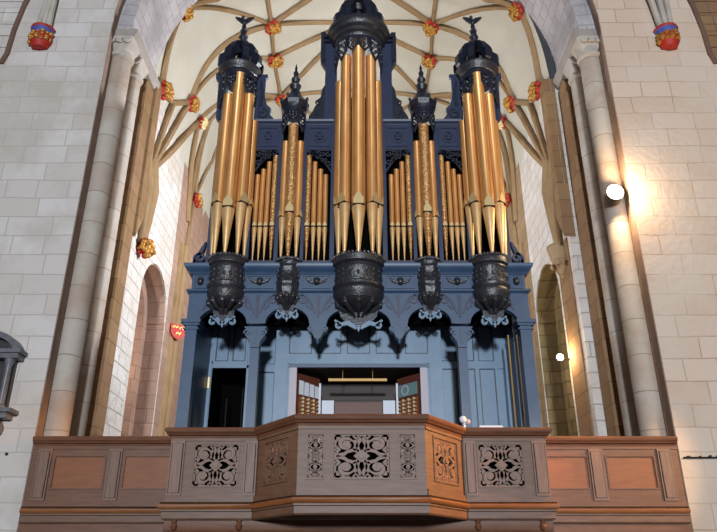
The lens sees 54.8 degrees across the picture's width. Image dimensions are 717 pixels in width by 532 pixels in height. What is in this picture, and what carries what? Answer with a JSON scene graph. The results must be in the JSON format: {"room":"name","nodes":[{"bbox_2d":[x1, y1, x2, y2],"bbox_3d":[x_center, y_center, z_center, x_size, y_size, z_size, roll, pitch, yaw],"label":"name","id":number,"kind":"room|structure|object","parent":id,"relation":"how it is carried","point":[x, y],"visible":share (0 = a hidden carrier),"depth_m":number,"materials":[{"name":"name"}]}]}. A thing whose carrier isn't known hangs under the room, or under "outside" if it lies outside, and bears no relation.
{"room":"church","nodes":[
{"label":"church","id":0,"kind":"room"},
{"bbox_2d":[85,79,153,435],"bbox_3d":[-5.440,1.255,13.059,1.640,11.530,0.480,0,-24,0],"label":"wall","id":1,"kind":"structure","parent":0,"point":[98,403],"depth_m":13.48,"materials":[{"name":"beige stone"}]},
{"bbox_2d":[132,85,161,235],"bbox_3d":[-4.680,-2.360,15.106,0.240,4.000,0.360,0,-24,0],"label":"wall","id":2,"kind":"structure","parent":0,"point":[142,196],"depth_m":14.97,"materials":[{"name":"brown stone"}]},
{"bbox_2d":[103,104,208,435],"bbox_3d":[-5.075,3.938,19.417,0.750,11.800,13.320,0,-24,0],"label":"wall","id":3,"kind":"structure","parent":0,"point":[163,229],"depth_m":16.61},
{"bbox_2d":[115,29,159,89],"bbox_3d":[-4.775,-4.410,14.963,0.490,0.230,1.750,0,-24,0],"label":"trim","id":4,"kind":"structure","parent":3,"relation":"attached to","point":[151,76],"depth_m":14.68,"materials":[{"name":"grey stone"}]},
{"bbox_2d":[121,264,164,435],"bbox_3d":[-5.100,3.772,14.631,0.760,8.210,2.120,0,-24,0],"label":"niche","id":5,"kind":"object","parent":3,"relation":"attached to","point":[138,414],"depth_m":16.37,"materials":[{"name":"stone"}]},
{"bbox_2d":[136,237,155,258],"bbox_3d":[-4.547,-0.382,14.787,0.350,0.470,0.409,-9,-26,20],"label":"boss","id":6,"kind":"object","parent":3,"relation":"attached to","point":[146,247],"visible":1,"depth_m":14.69,"materials":[{"name":"gold paint"}]},
{"bbox_2d":[158,242,189,435],"bbox_3d":[-4.700,3.889,16.603,0.323,9.600,0.700,0,-24,0],"label":"trim","id":7,"kind":"structure","parent":3,"relation":"attached to","point":[179,292],"depth_m":17.20,"materials":[{"name":"beige stone"}]},
{"bbox_2d":[170,323,184,339],"bbox_3d":[-4.516,1.662,17.305,0.412,0.400,0.072,18,-30,-35],"label":"heraldic shield","id":8,"kind":"object","parent":3,"relation":"attached to","point":[177,331],"visible":0.88,"depth_m":17.27,"materials":[{"name":"red paint"}]},
{"bbox_2d":[192,193,202,207],"bbox_3d":[-4.564,-1.854,19.619,0.320,0.426,0.410,0,-24,0],"label":"boss","id":9,"kind":"object","parent":3,"relation":"attached to","point":[198,201],"visible":1,"depth_m":19.50,"materials":[{"name":"gold paint"}]},
{"bbox_2d":[137,0,564,246],"bbox_3d":[-0.180,-1.569,21.655,9.344,7.607,13.050,0,-24,0],"label":"ceiling","id":10,"kind":"structure","parent":0,"point":[188,60],"depth_m":18.79,"materials":[{"name":"beige paint"}]},
{"bbox_2d":[161,80,173,100],"bbox_3d":[-4.547,-4.104,16.276,0.354,0.496,0.469,0,-24,0],"label":"boss","id":11,"kind":"object","parent":10,"relation":"attached to","point":[167,88],"visible":0.97,"depth_m":16.14,"materials":[{"name":"gold paint"}]},
{"bbox_2d":[182,5,193,21],"bbox_3d":[-4.169,-6.149,16.725,0.365,0.434,0.450,0,-24,0],"label":"boss","id":12,"kind":"object","parent":10,"relation":"attached to","point":[189,13],"visible":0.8,"depth_m":16.70,"materials":[{"name":"gold paint"}]},
{"bbox_2d":[188,95,199,112],"bbox_3d":[-4.431,-4.341,18.549,0.350,0.466,0.445,0,-24,0],"label":"boss","id":13,"kind":"object","parent":10,"relation":"attached to","point":[194,101],"visible":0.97,"depth_m":18.42,"materials":[{"name":"gold paint"}]},
{"bbox_2d":[198,116,208,129],"bbox_3d":[-4.409,-4.038,19.521,0.310,0.377,0.370,0,-24,0],"label":"boss","id":14,"kind":"object","parent":10,"relation":"attached to","point":[203,120],"visible":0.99,"depth_m":19.43,"materials":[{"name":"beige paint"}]},
{"bbox_2d":[265,20,281,36],"bbox_3d":[-2.354,-6.567,19.109,0.462,0.376,0.471,0,-24,0],"label":"boss","id":15,"kind":"object","parent":10,"relation":"attached to","point":[273,28],"visible":1,"depth_m":18.98,"materials":[{"name":"gold paint"}]},
{"bbox_2d":[268,54,283,68],"bbox_3d":[-2.426,-5.994,20.312,0.483,0.414,0.481,0,-24,0],"label":"boss","id":16,"kind":"object","parent":10,"relation":"attached to","point":[276,61],"visible":1,"depth_m":20.20,"materials":[{"name":"gold paint"}]},
{"bbox_2d":[276,95,286,107],"bbox_3d":[-2.393,-5.255,22.000,0.458,0.398,0.480,0,-24,0],"label":"boss","id":17,"kind":"object","parent":10,"relation":"attached to","point":[280,96],"visible":0.33,"depth_m":21.83,"materials":[{"name":"red paint"}]},
{"bbox_2d":[421,54,436,69],"bbox_3d":[2.067,-6.013,20.309,0.451,0.381,0.470,0,-24,0],"label":"boss","id":18,"kind":"object","parent":10,"relation":"attached to","point":[428,61],"visible":1,"depth_m":20.21,"materials":[{"name":"gold paint"}]},
{"bbox_2d":[423,20,438,36],"bbox_3d":[1.991,-6.550,19.103,0.454,0.411,0.473,0,-24,0],"label":"boss","id":19,"kind":"object","parent":10,"relation":"attached to","point":[430,29],"visible":1,"depth_m":18.99,"materials":[{"name":"gold paint"}]},
{"bbox_2d":[498,116,505,129],"bbox_3d":[4.049,-4.038,19.526,0.301,0.389,0.372,-10,-26,20],"label":"boss","id":20,"kind":"object","parent":10,"relation":"attached to","point":[501,124],"visible":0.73,"depth_m":19.39,"materials":[{"name":"red paint"}]},
{"bbox_2d":[503,95,514,112],"bbox_3d":[4.065,-4.339,18.556,0.362,0.481,0.458,0,-24,0],"label":"boss","id":21,"kind":"object","parent":10,"relation":"attached to","point":[508,102],"visible":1,"depth_m":18.44,"materials":[{"name":"gold paint"}]},
{"bbox_2d":[508,2,523,21],"bbox_3d":[3.802,-6.142,16.726,0.379,0.448,0.473,0,-24,0],"label":"boss","id":22,"kind":"object","parent":10,"relation":"attached to","point":[515,10],"visible":1,"depth_m":16.62,"materials":[{"name":"gold paint"}]},
{"bbox_2d":[527,81,540,100],"bbox_3d":[4.180,-4.104,16.273,0.367,0.509,0.491,0,-24,0],"label":"boss","id":23,"kind":"object","parent":10,"relation":"attached to","point":[534,88],"visible":0.98,"depth_m":16.13,"materials":[{"name":"gold paint"}]},
{"bbox_2d":[43,0,667,435],"bbox_3d":[-0.060,-1.587,13.683,12.400,17.230,1.650,0,-24,0],"label":"arch","id":24,"kind":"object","parent":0,"point":[155,20],"depth_m":15.28,"materials":[{"name":"white stone"}]},
{"bbox_2d":[0,0,716,531],"bbox_3d":[0.000,-3.004,13.291,25.000,19.500,0.240,0,-24,0],"label":"wall","id":25,"kind":"structure","parent":0,"point":[665,101],"depth_m":12.44,"materials":[{"name":"white stone"}]},
{"bbox_2d":[0,0,23,58],"bbox_3d":[-8.010,-5.289,14.163,2.380,2.685,0.025,0,-24,0],"label":"wall","id":26,"kind":"structure","parent":25,"relation":"attached to","point":[9,9],"depth_m":14.04,"materials":[{"name":"white stone"}]},
{"bbox_2d":[0,331,27,435],"bbox_3d":[-5.900,1.867,10.826,1.200,1.755,0.300,0,-24,0],"label":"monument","id":27,"kind":"object","parent":25,"relation":"attached to","point":[12,352],"visible":1,"depth_m":10.93,"materials":[{"name":"stone"}]},
{"bbox_2d":[0,407,18,420],"bbox_3d":[-5.900,2.276,10.644,1.200,0.140,0.300,0,-24,0],"label":"shelf","id":28,"kind":"object","parent":27,"relation":"attached to","point":[6,413],"depth_m":10.59,"materials":[{"name":"grey stone"}]},
{"bbox_2d":[0,0,29,64],"bbox_3d":[-7.864,-4.777,13.949,2.275,1.946,0.110,0,-24,0],"label":"trim","id":29,"kind":"structure","parent":25,"relation":"attached to","point":[25,3],"depth_m":13.88,"materials":[{"name":"brown stone"}]},
{"bbox_2d":[27,0,56,49],"bbox_3d":[-6.319,-5.303,14.019,0.493,2.132,0.260,0,-24,0],"label":"corbel","id":30,"kind":"object","parent":25,"relation":"attached to","point":[41,35],"visible":1,"depth_m":13.71,"materials":[{"name":"red paint"}]},
{"bbox_2d":[17,0,125,531],"bbox_3d":[-2.520,-1.706,12.727,4.940,16.670,0.235,0,-24,0],"label":"trim","id":31,"kind":"structure","parent":25,"relation":"attached to","point":[73,248],"depth_m":12.14,"materials":[{"name":"stone"}]},
{"bbox_2d":[586,0,692,530],"bbox_3d":[2.420,-1.706,12.727,4.940,16.670,0.235,0,-24,0],"label":"trim","id":32,"kind":"structure","parent":25,"relation":"attached to","point":[653,334],"depth_m":12.14,"materials":[{"name":"stone"}]},
{"bbox_2d":[648,0,680,49],"bbox_3d":[6.084,-5.303,14.019,0.647,2.132,0.260,0,-24,0],"label":"corbel","id":33,"kind":"object","parent":25,"relation":"attached to","point":[668,37],"visible":1,"depth_m":13.74,"materials":[{"name":"red paint"}]},
{"bbox_2d":[656,30,679,49],"bbox_3d":[6.160,-4.467,13.668,0.440,0.320,0.220,0,-24,0],"label":"bowl","id":34,"kind":"object","parent":33,"relation":"on","point":[666,39],"depth_m":13.63,"materials":[{"name":"paint"}]},
{"bbox_2d":[683,455,716,457],"bbox_3d":[6.265,2.889,10.503,2.670,0.061,0.060,0,-24,0],"label":"conduit pipe","id":35,"kind":"object","parent":25,"relation":"attached to","point":[709,456],"visible":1,"depth_m":10.48,"materials":[{"name":"black metal"}]},
{"bbox_2d":[687,0,716,64],"bbox_3d":[7.864,-4.777,13.949,2.275,1.946,0.110,0,-24,0],"label":"trim","id":36,"kind":"structure","parent":25,"relation":"attached to","point":[691,3],"depth_m":13.88,"materials":[{"name":"brown stone"}]},
{"bbox_2d":[693,0,716,58],"bbox_3d":[8.010,-5.289,14.163,2.380,2.685,0.025,0,-24,0],"label":"trim","id":37,"kind":"structure","parent":25,"relation":"attached to","point":[707,9],"depth_m":14.04,"materials":[{"name":"brown stone"}]},
{"bbox_2d":[507,88,606,435],"bbox_3d":[4.700,3.938,19.417,0.780,11.800,13.320,0,-24,0],"label":"wall","id":38,"kind":"structure","parent":0,"point":[539,236],"depth_m":14.42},
{"bbox_2d":[505,193,511,207],"bbox_3d":[4.210,-1.861,19.623,0.309,0.447,0.413,0,-24,0],"label":"boss","id":39,"kind":"object","parent":38,"relation":"attached to","point":[507,195],"visible":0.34,"depth_m":19.47,"materials":[{"name":"red paint"}]},
{"bbox_2d":[515,242,542,426],"bbox_3d":[4.340,3.889,16.603,0.323,9.600,0.700,0,-24,0],"label":"trim","id":40,"kind":"structure","parent":38,"relation":"attached to","point":[520,247],"depth_m":17.57,"materials":[{"name":"beige stone"}]},
{"bbox_2d":[547,241,564,279],"bbox_3d":[4.171,-0.091,14.610,0.270,0.750,0.641,0,-24,0],"label":"corbel","id":41,"kind":"object","parent":38,"relation":"attached to","point":[555,250],"visible":1,"depth_m":14.54,"materials":[{"name":"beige stone"}]},
{"bbox_2d":[537,264,577,435],"bbox_3d":[4.740,3.772,14.631,0.760,8.210,2.120,0,-24,0],"label":"window niche","id":42,"kind":"object","parent":38,"relation":"attached to","point":[557,377],"depth_m":16.38,"materials":[{"name":"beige stone"}]},
{"bbox_2d":[540,79,575,235],"bbox_3d":[4.320,-2.360,15.106,0.240,4.000,0.360,0,-24,0],"label":"wall","id":43,"kind":"structure","parent":38,"relation":"attached to","point":[561,193],"depth_m":14.92,"materials":[{"name":"brown stone"}]},
{"bbox_2d":[556,354,569,360],"bbox_3d":[4.184,1.878,14.127,0.332,0.148,0.128,5,-25,-12],"label":"floodlight","id":44,"kind":"object","parent":38,"relation":"attached to","point":[559,357],"visible":1,"depth_m":14.07,"materials":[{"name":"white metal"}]},
{"bbox_2d":[553,29,596,89],"bbox_3d":[4.655,-4.410,14.963,0.490,0.230,1.750,0,-24,0],"label":"trim","id":45,"kind":"structure","parent":38,"relation":"attached to","point":[559,76],"depth_m":14.66,"materials":[{"name":"grey stone"}]},
{"bbox_2d":[558,79,624,435],"bbox_3d":[5.320,1.255,13.059,1.640,11.530,0.480,0,-24,0],"label":"wall","id":46,"kind":"structure","parent":0,"point":[614,426],"depth_m":13.45,"materials":[{"name":"beige stone"}]},
{"bbox_3d":[0.000,5.214,7.530,28.000,0.200,42.000,0,-24,0],"label":"floor","id":47,"kind":"structure","parent":0,"visible":0},
{"bbox_2d":[43,36,140,435],"bbox_3d":[-4.850,0.723,11.963,0.550,11.610,0.565,0,-24,0],"label":"column","id":48,"kind":"structure","parent":47,"relation":"on","point":[59,416],"depth_m":12.29,"materials":[{"name":"stone"}]},
{"bbox_2d":[70,57,148,435],"bbox_3d":[-4.840,0.979,12.538,0.540,11.610,0.555,0,-24,0],"label":"column","id":49,"kind":"structure","parent":47,"relation":"on","point":[139,70],"depth_m":12.94,"materials":[{"name":"stone"}]},
{"bbox_2d":[18,414,692,531],"bbox_3d":[-0.035,4.308,10.052,9.770,3.505,3.930,0,-24,0],"label":"balcony railing","id":50,"kind":"object","parent":47,"relation":"on","point":[448,476],"visible":1,"depth_m":9.65,"materials":[{"name":"brown wood"}]},
{"bbox_2d":[170,520,177,530],"bbox_3d":[-2.500,3.515,9.370,0.100,0.140,0.095,0,-24,0],"label":"pendant","id":51,"kind":"object","parent":50,"relation":"attached to","point":[173,523],"depth_m":9.36,"materials":[{"name":"brown wood"}]},
{"bbox_2d":[235,520,241,530],"bbox_3d":[-1.620,3.515,9.370,0.100,0.140,0.095,0,-24,0],"label":"pendant","id":52,"kind":"object","parent":50,"relation":"attached to","point":[238,523],"depth_m":9.35,"materials":[{"name":"brown wood"}]},
{"bbox_2d":[175,0,541,448],"bbox_3d":[0.000,-0.953,13.374,6.020,10.920,2.840,0,-24,0],"label":"pipe organ","id":53,"kind":"object","parent":50,"relation":"on","point":[358,236],"visible":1,"depth_m":12.35,"materials":[{"name":"blue paint"}]},
{"bbox_2d":[206,295,241,314],"bbox_3d":[-2.268,0.743,11.707,0.614,0.346,0.602,0,-24,0],"label":"pendant","id":54,"kind":"object","parent":53,"relation":"attached to","point":[217,304],"depth_m":11.63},
{"bbox_2d":[218,69,257,106],"bbox_3d":[-2.349,-3.408,13.367,0.754,0.681,0.410,0,-24,0],"label":"shade","id":55,"kind":"object","parent":53,"relation":"hanging from","point":[241,80],"depth_m":13.26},
{"bbox_2d":[255,149,278,171],"bbox_3d":[-1.714,-1.957,12.926,0.484,0.509,0.035,0,-24,0],"label":"shade","id":56,"kind":"object","parent":53,"relation":"hanging from","point":[272,152],"depth_m":12.93,"materials":[{"name":"wood"}]},
{"bbox_2d":[275,291,299,310],"bbox_3d":[-1.214,0.659,11.728,0.385,0.396,0.387,22,-32,-40],"label":"pendant","id":57,"kind":"object","parent":53,"relation":"attached to","point":[284,300],"depth_m":11.68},
{"bbox_2d":[282,106,305,132],"bbox_3d":[-1.240,-2.759,13.155,0.462,0.517,0.268,0,-24,0],"label":"shade","id":58,"kind":"object","parent":53,"relation":"hanging from","point":[298,113],"depth_m":13.11,"materials":[{"name":"wood"}]},
{"bbox_2d":[307,322,327,344],"bbox_3d":[-0.680,1.142,11.576,0.342,0.390,0.200,0,-24,0],"label":"pendant","id":59,"kind":"object","parent":53,"relation":"attached to","point":[317,329],"depth_m":11.53,"materials":[{"name":"blue paint"}]},
{"bbox_2d":[307,149,330,172],"bbox_3d":[-0.736,-1.957,12.926,0.503,0.509,0.035,0,-24,0],"label":"shade","id":60,"kind":"object","parent":53,"relation":"hanging from","point":[314,152],"depth_m":12.93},
{"bbox_2d":[328,369,386,381],"bbox_3d":[-0.015,1.931,12.238,1.030,0.228,0.070,0,-24,0],"label":"lamp","id":61,"kind":"object","parent":53,"relation":"hanging from","point":[342,379],"visible":1,"depth_m":12.18,"materials":[{"name":"gold metal"}]},
{"bbox_2d":[334,34,382,71],"bbox_3d":[0.000,-4.169,13.646,0.972,0.662,0.520,0,-24,0],"label":"shade","id":62,"kind":"object","parent":53,"relation":"hanging from","point":[358,46],"depth_m":13.53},
{"bbox_2d":[334,295,382,317],"bbox_3d":[0.000,0.787,11.685,0.809,0.367,0.807,0,-24,0],"label":"pendant","id":63,"kind":"object","parent":53,"relation":"attached to","point":[347,306],"depth_m":11.59,"materials":[{"name":"black wood"}]},
{"bbox_2d":[386,149,409,172],"bbox_3d":[0.736,-1.957,12.926,0.503,0.509,0.035,0,-24,0],"label":"shade","id":64,"kind":"object","parent":53,"relation":"hanging from","point":[402,152],"depth_m":12.93,"materials":[{"name":"black wood"}]},
{"bbox_2d":[389,322,409,344],"bbox_3d":[0.680,1.142,11.576,0.342,0.390,0.200,0,-24,0],"label":"pendant","id":65,"kind":"object","parent":53,"relation":"attached to","point":[398,329],"depth_m":11.53,"materials":[{"name":"blue paint"}]},
{"bbox_2d":[411,106,435,132],"bbox_3d":[1.240,-2.759,13.155,0.462,0.517,0.268,0,-24,0],"label":"shade","id":66,"kind":"object","parent":53,"relation":"hanging from","point":[418,113],"depth_m":13.11,"materials":[{"name":"blue wood"}]},
{"bbox_2d":[418,291,442,310],"bbox_3d":[1.216,0.659,11.728,0.387,0.396,0.385,-22,-32,40],"label":"pendant","id":67,"kind":"object","parent":53,"relation":"attached to","point":[427,300],"depth_m":11.68,"materials":[{"name":"black wood"}]},
{"bbox_2d":[438,149,461,171],"bbox_3d":[1.714,-1.957,12.926,0.484,0.509,0.035,0,-24,0],"label":"shade","id":68,"kind":"object","parent":53,"relation":"hanging from","point":[444,152],"depth_m":12.93,"materials":[{"name":"black wood"}]},
{"bbox_2d":[459,69,498,106],"bbox_3d":[2.350,-3.408,13.367,0.754,0.681,0.410,0,-24,0],"label":"shade","id":69,"kind":"object","parent":53,"relation":"hanging from","point":[475,80],"depth_m":13.27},
{"bbox_2d":[475,295,510,314],"bbox_3d":[2.272,0.743,11.707,0.614,0.346,0.602,0,-24,0],"label":"pendant","id":70,"kind":"object","parent":53,"relation":"attached to","point":[485,304],"depth_m":11.63,"materials":[{"name":"black wood"}]},
{"bbox_2d":[296,373,420,441],"bbox_3d":[0.000,3.150,12.103,2.165,2.390,0.825,0,-24,0],"label":"organ console","id":71,"kind":"object","parent":50,"relation":"on","point":[308,396],"visible":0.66,"depth_m":12.28,"materials":[{"name":"brown wood"}]},
{"bbox_2d":[322,400,333,413],"bbox_3d":[-0.547,2.644,12.295,0.215,0.510,0.015,0,-24,0],"label":"sheet","id":72,"kind":"object","parent":71,"relation":"on","point":[327,405],"visible":0.36,"depth_m":12.34,"materials":[{"name":"white paper"}]},
{"bbox_2d":[383,400,394,413],"bbox_3d":[0.547,2.644,12.295,0.215,0.510,0.015,0,-24,0],"label":"sheet","id":73,"kind":"object","parent":71,"relation":"on","point":[388,405],"visible":0.36,"depth_m":12.34,"materials":[{"name":"white paper"}]},
{"bbox_2d":[459,416,469,426],"bbox_3d":[1.529,2.244,9.935,0.162,0.182,0.103,6,-25,-14],"label":"fitting","id":74,"kind":"object","parent":50,"relation":"on","point":[462,419],"visible":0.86,"depth_m":9.91,"materials":[{"name":"white plastic"}]},
{"bbox_2d":[475,520,481,530],"bbox_3d":[1.620,3.515,9.370,0.100,0.140,0.095,0,-24,0],"label":"pendant","id":75,"kind":"object","parent":50,"relation":"attached to","point":[478,523],"depth_m":9.35,"materials":[{"name":"brown wood"}]},
{"bbox_2d":[479,425,502,426],"bbox_3d":[1.890,2.314,9.921,0.340,0.030,0.150,0,-24,0],"label":"paper stack","id":76,"kind":"object","parent":50,"relation":"on","point":[480,425],"visible":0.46,"depth_m":9.85,"materials":[{"name":"white paper"}]},
{"bbox_2d":[539,520,546,530],"bbox_3d":[2.500,3.515,9.370,0.100,0.140,0.095,0,-24,0],"label":"pendant","id":77,"kind":"object","parent":50,"relation":"attached to","point":[542,523],"depth_m":9.36,"materials":[{"name":"brown wood"}]},
{"bbox_2d":[563,57,639,435],"bbox_3d":[4.720,0.979,12.538,0.540,11.610,0.555,0,-24,0],"label":"column","id":78,"kind":"structure","parent":47,"relation":"on","point":[571,70],"depth_m":12.92,"materials":[{"name":"stone"}]},
{"bbox_2d":[571,36,666,435],"bbox_3d":[4.730,0.723,11.963,0.550,11.610,0.565,0,-24,0],"label":"column","id":79,"kind":"structure","parent":47,"relation":"on","point":[647,401],"depth_m":12.25,"materials":[{"name":"stone"}]},
{"bbox_2d":[606,185,623,200],"bbox_3d":[4.600,-1.274,12.505,0.320,0.315,0.272,0,-24,0],"label":"floodlight","id":80,"kind":"object","parent":79,"relation":"attached to","point":[613,192],"visible":1,"depth_m":12.38,"materials":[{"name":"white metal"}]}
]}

